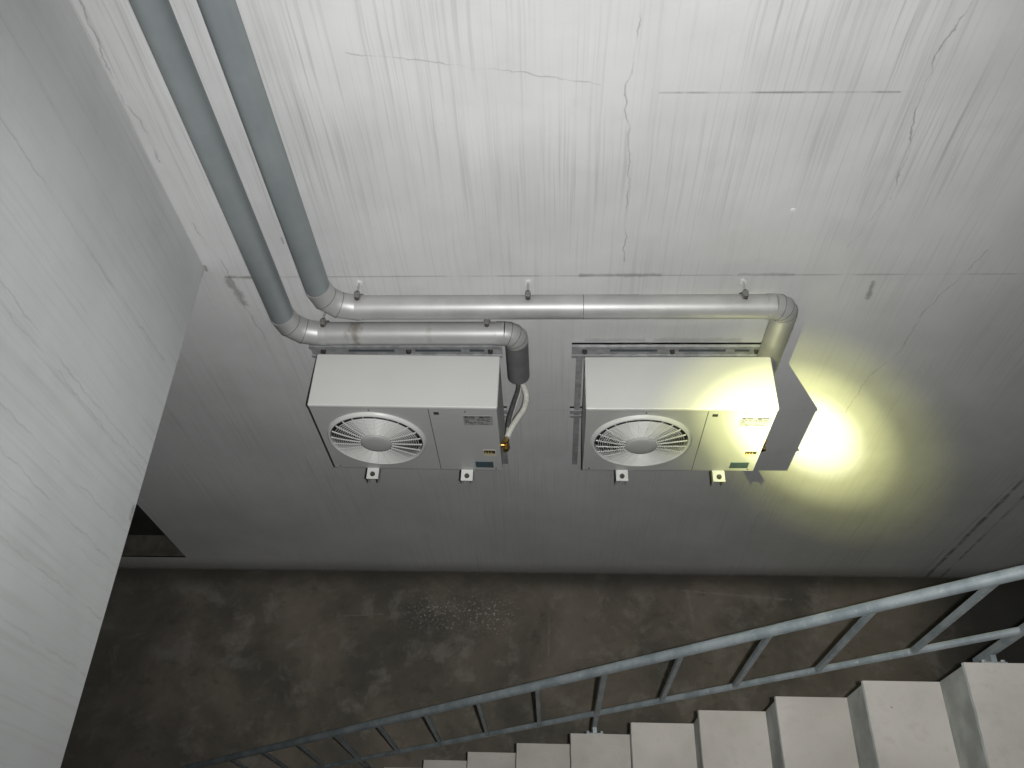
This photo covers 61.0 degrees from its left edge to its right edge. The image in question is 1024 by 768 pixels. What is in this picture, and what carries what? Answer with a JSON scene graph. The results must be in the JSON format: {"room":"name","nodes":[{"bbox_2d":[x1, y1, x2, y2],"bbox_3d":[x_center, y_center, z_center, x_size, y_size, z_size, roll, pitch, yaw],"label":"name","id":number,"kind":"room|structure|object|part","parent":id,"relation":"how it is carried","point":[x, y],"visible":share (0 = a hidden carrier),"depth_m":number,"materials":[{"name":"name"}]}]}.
{"room":"stairwell","nodes":[
{"label":"stairwell","id":0,"kind":"room"},
{"bbox_2d":[0,0,203,767],"bbox_3d":[-1.598,-0.126,0.069,0.240,5.696,4.600,0,57,3],"label":"wall","id":1,"kind":"structure","parent":0,"point":[101,275],"depth_m":2.65,"materials":[{"name":"paint"}]},
{"bbox_2d":[61,568,1023,767],"bbox_3d":[0.050,3.304,5.465,10.800,0.200,4.850,0,57,3],"label":"floor","id":2,"kind":"structure","parent":0,"point":[188,666],"depth_m":6.25,"materials":[{"name":"concrete"}]},
{"bbox_2d":[384,662,1023,767],"bbox_3d":[1.087,2.224,3.320,5.023,4.824,1.868,0,57,3],"label":"staircase","id":3,"kind":"structure","parent":2,"relation":"on","point":[973,717],"depth_m":3.48,"materials":[{"name":"concrete"}]},
{"bbox_2d":[179,565,1023,767],"bbox_3d":[0.553,1.094,3.388,5.766,5.656,0.067,0,57,3],"label":"stair railing","id":4,"kind":"object","parent":3,"relation":"attached to","point":[987,582],"visible":0.98,"depth_m":3.40,"materials":[{"name":"metal"}]},
{"bbox_3d":[-0.933,2.262,5.274,0.025,1.337,0.025,0,57,3],"label":"post","id":5,"kind":"part","parent":4,"relation":"part of","materials":[{"name":"grey metal"}]},
{"bbox_3d":[0.415,1.758,4.381,0.080,0.120,0.035,0,57,3],"label":"fixing plate","id":6,"kind":"part","parent":4,"relation":"part of","materials":[{"name":"silver metal"}]},
{"bbox_3d":[0.398,1.473,4.001,0.025,1.128,0.025,0,57,3],"label":"post","id":7,"kind":"part","parent":4,"relation":"part of","materials":[{"name":"grey metal"}]},
{"bbox_3d":[0.925,1.284,3.686,5.041,4.870,0.027,0,57,3],"label":"rail","id":8,"kind":"part","parent":4,"relation":"part of","materials":[{"name":"grey metal"}]},
{"bbox_3d":[1.750,1.026,3.196,0.080,0.120,0.035,0,57,3],"label":"fixing plate","id":9,"kind":"part","parent":4,"relation":"part of","materials":[{"name":"silver metal"}]},
{"bbox_3d":[1.732,0.742,2.816,0.025,1.128,0.025,0,57,3],"label":"post","id":10,"kind":"part","parent":4,"relation":"part of","materials":[{"name":"grey metal"}]},
{"bbox_2d":[68,0,1023,577],"bbox_3d":[-0.066,-1.166,2.836,10.800,9.300,0.250,0,57,3],"label":"wall","id":11,"kind":"structure","parent":0,"point":[432,147],"depth_m":3.52,"materials":[{"name":"white paint"}]},
{"bbox_2d":[128,504,164,534],"bbox_3d":[-3.072,0.597,5.789,1.263,1.938,0.062,0,57,3],"label":"door","id":12,"kind":"structure","parent":11,"relation":"in","point":[141,523],"depth_m":6.40,"materials":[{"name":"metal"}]},
{"bbox_2d":[122,535,184,556],"bbox_3d":[-3.037,1.217,6.551,1.223,0.022,0.165,0,57,3],"label":"floor","id":13,"kind":"structure","parent":11,"relation":"attached to","point":[135,545],"depth_m":6.52,"materials":[{"name":"grey concrete"}]},
{"bbox_2d":[320,312,329,326],"bbox_3d":[-0.838,-0.264,3.937,0.028,0.142,0.096,0,57,3],"label":"hanger","id":14,"kind":"object","parent":11,"relation":"attached to","point":[323,321],"visible":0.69,"depth_m":3.87,"materials":[{"name":"metal"}]},
{"bbox_2d":[129,0,529,438],"bbox_3d":[-0.590,-1.479,1.790,1.130,5.968,0.344,0,57,3],"label":"insulated pipe","id":15,"kind":"object","parent":11,"relation":"attached to","point":[158,22],"visible":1,"depth_m":3.42,"materials":[{"name":"metal"}]},
{"bbox_2d":[354,280,362,300],"bbox_3d":[-0.657,-0.367,3.770,0.028,0.142,0.096,0,57,3],"label":"hanger","id":16,"kind":"object","parent":11,"relation":"attached to","point":[357,295],"visible":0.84,"depth_m":3.71,"materials":[{"name":"metal"}]},
{"bbox_2d":[309,345,507,483],"bbox_3d":[-0.490,0.326,4.469,0.915,1.168,0.479,0,57,3],"label":"wall bracket","id":17,"kind":"object","parent":11,"relation":"attached to","point":[441,350],"visible":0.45,"depth_m":4.14,"materials":[{"name":"metal"}]},
{"bbox_3d":[-0.670,0.318,4.458,0.052,0.190,0.469,0,57,3],"label":"arm","id":18,"kind":"part","parent":17,"relation":"part of","materials":[{"name":"metal"}]},
{"bbox_3d":[-0.504,-0.160,4.142,0.915,0.088,0.026,0,57,3],"label":"rail","id":19,"kind":"part","parent":17,"relation":"part of","materials":[{"name":"metal"}]},
{"bbox_2d":[307,354,509,480],"bbox_3d":[-0.448,0.167,4.077,0.864,0.599,0.329,1,57,3],"label":"condenser unit","id":20,"kind":"object","parent":17,"relation":"on","point":[372,412],"visible":1,"depth_m":3.88,"materials":[{"name":"white metal"}]},
{"bbox_2d":[327,412,426,463],"bbox_3d":[-0.624,0.265,4.016,0.459,0.471,0.044,0,57,3],"label":"grille","id":21,"kind":"object","parent":20,"relation":"attached to","point":[377,436],"depth_m":3.97,"materials":[{"name":"white plastic"}]},
{"bbox_2d":[464,416,489,422],"bbox_3d":[-0.152,0.161,3.846,0.114,0.067,0.001,1,57,3],"label":"print","id":22,"kind":"object","parent":20,"relation":"attached to","point":[465,417],"depth_m":3.84},
{"bbox_3d":[-0.150,0.161,3.849,0.130,0.080,0.002,1,57,3],"label":"rating plate","id":23,"kind":"part","parent":20,"relation":"part of","materials":[{"name":"metal"}]},
{"bbox_3d":[-0.483,0.146,4.609,0.915,0.070,0.026,0,57,3],"label":"rail","id":24,"kind":"part","parent":17,"relation":"part of","materials":[{"name":"metal"}]},
{"bbox_2d":[484,319,490,326],"bbox_3d":[-0.108,-0.263,3.903,0.028,0.142,0.096,0,57,3],"label":"hanger","id":25,"kind":"object","parent":11,"relation":"attached to","point":[486,321],"visible":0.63,"depth_m":3.83,"materials":[{"name":"metal"}]},
{"bbox_2d":[197,0,797,375],"bbox_3d":[0.085,-1.631,1.734,2.083,5.760,0.115,0,57,3],"label":"insulated pipe","id":26,"kind":"object","parent":11,"relation":"attached to","point":[223,20],"visible":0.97,"depth_m":3.64,"materials":[{"name":"metal"}]},
{"bbox_2d":[525,280,531,299],"bbox_3d":[0.070,-0.366,3.736,0.028,0.142,0.096,0,57,3],"label":"hanger","id":27,"kind":"object","parent":11,"relation":"attached to","point":[527,282],"visible":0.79,"depth_m":3.67,"materials":[{"name":"metal"}]},
{"bbox_2d":[570,343,760,484],"bbox_3d":[0.754,0.328,4.411,0.915,1.168,0.479,0,57,3],"label":"wall bracket","id":28,"kind":"object","parent":11,"relation":"attached to","point":[580,351],"visible":0.54,"depth_m":4.09,"materials":[{"name":"metal"}]},
{"bbox_3d":[0.761,0.148,4.551,0.915,0.070,0.026,0,57,3],"label":"rail","id":29,"kind":"part","parent":28,"relation":"part of","materials":[{"name":"metal"}]},
{"bbox_3d":[0.740,-0.158,4.084,0.915,0.088,0.026,0,57,3],"label":"rail","id":30,"kind":"part","parent":28,"relation":"part of","materials":[{"name":"metal"}]},
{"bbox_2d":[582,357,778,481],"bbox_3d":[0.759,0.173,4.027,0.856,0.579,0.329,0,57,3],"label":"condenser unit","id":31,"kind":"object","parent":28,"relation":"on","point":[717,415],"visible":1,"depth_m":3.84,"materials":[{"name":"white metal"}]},
{"bbox_2d":[590,415,691,465],"bbox_3d":[0.588,0.274,3.964,0.459,0.459,0.041,0,57,3],"label":"grille","id":32,"kind":"object","parent":31,"relation":"attached to","point":[641,438],"depth_m":3.92,"materials":[{"name":"white plastic"}]},
{"bbox_3d":[1.062,0.165,3.804,0.130,0.078,0.002,0,57,3],"label":"rating plate","id":33,"kind":"part","parent":31,"relation":"part of","materials":[{"name":"metal"}]},
{"bbox_2d":[741,418,768,425],"bbox_3d":[1.060,0.165,3.801,0.114,0.065,0.001,0,57,3],"label":"print","id":34,"kind":"object","parent":31,"relation":"attached to","point":[744,421],"depth_m":3.80},
{"bbox_2d":[739,279,748,298],"bbox_3d":[0.977,-0.365,3.694,0.028,0.142,0.096,0,57,3],"label":"hanger","id":35,"kind":"object","parent":11,"relation":"attached to","point":[745,294],"visible":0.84,"depth_m":3.64,"materials":[{"name":"metal"}]}
]}

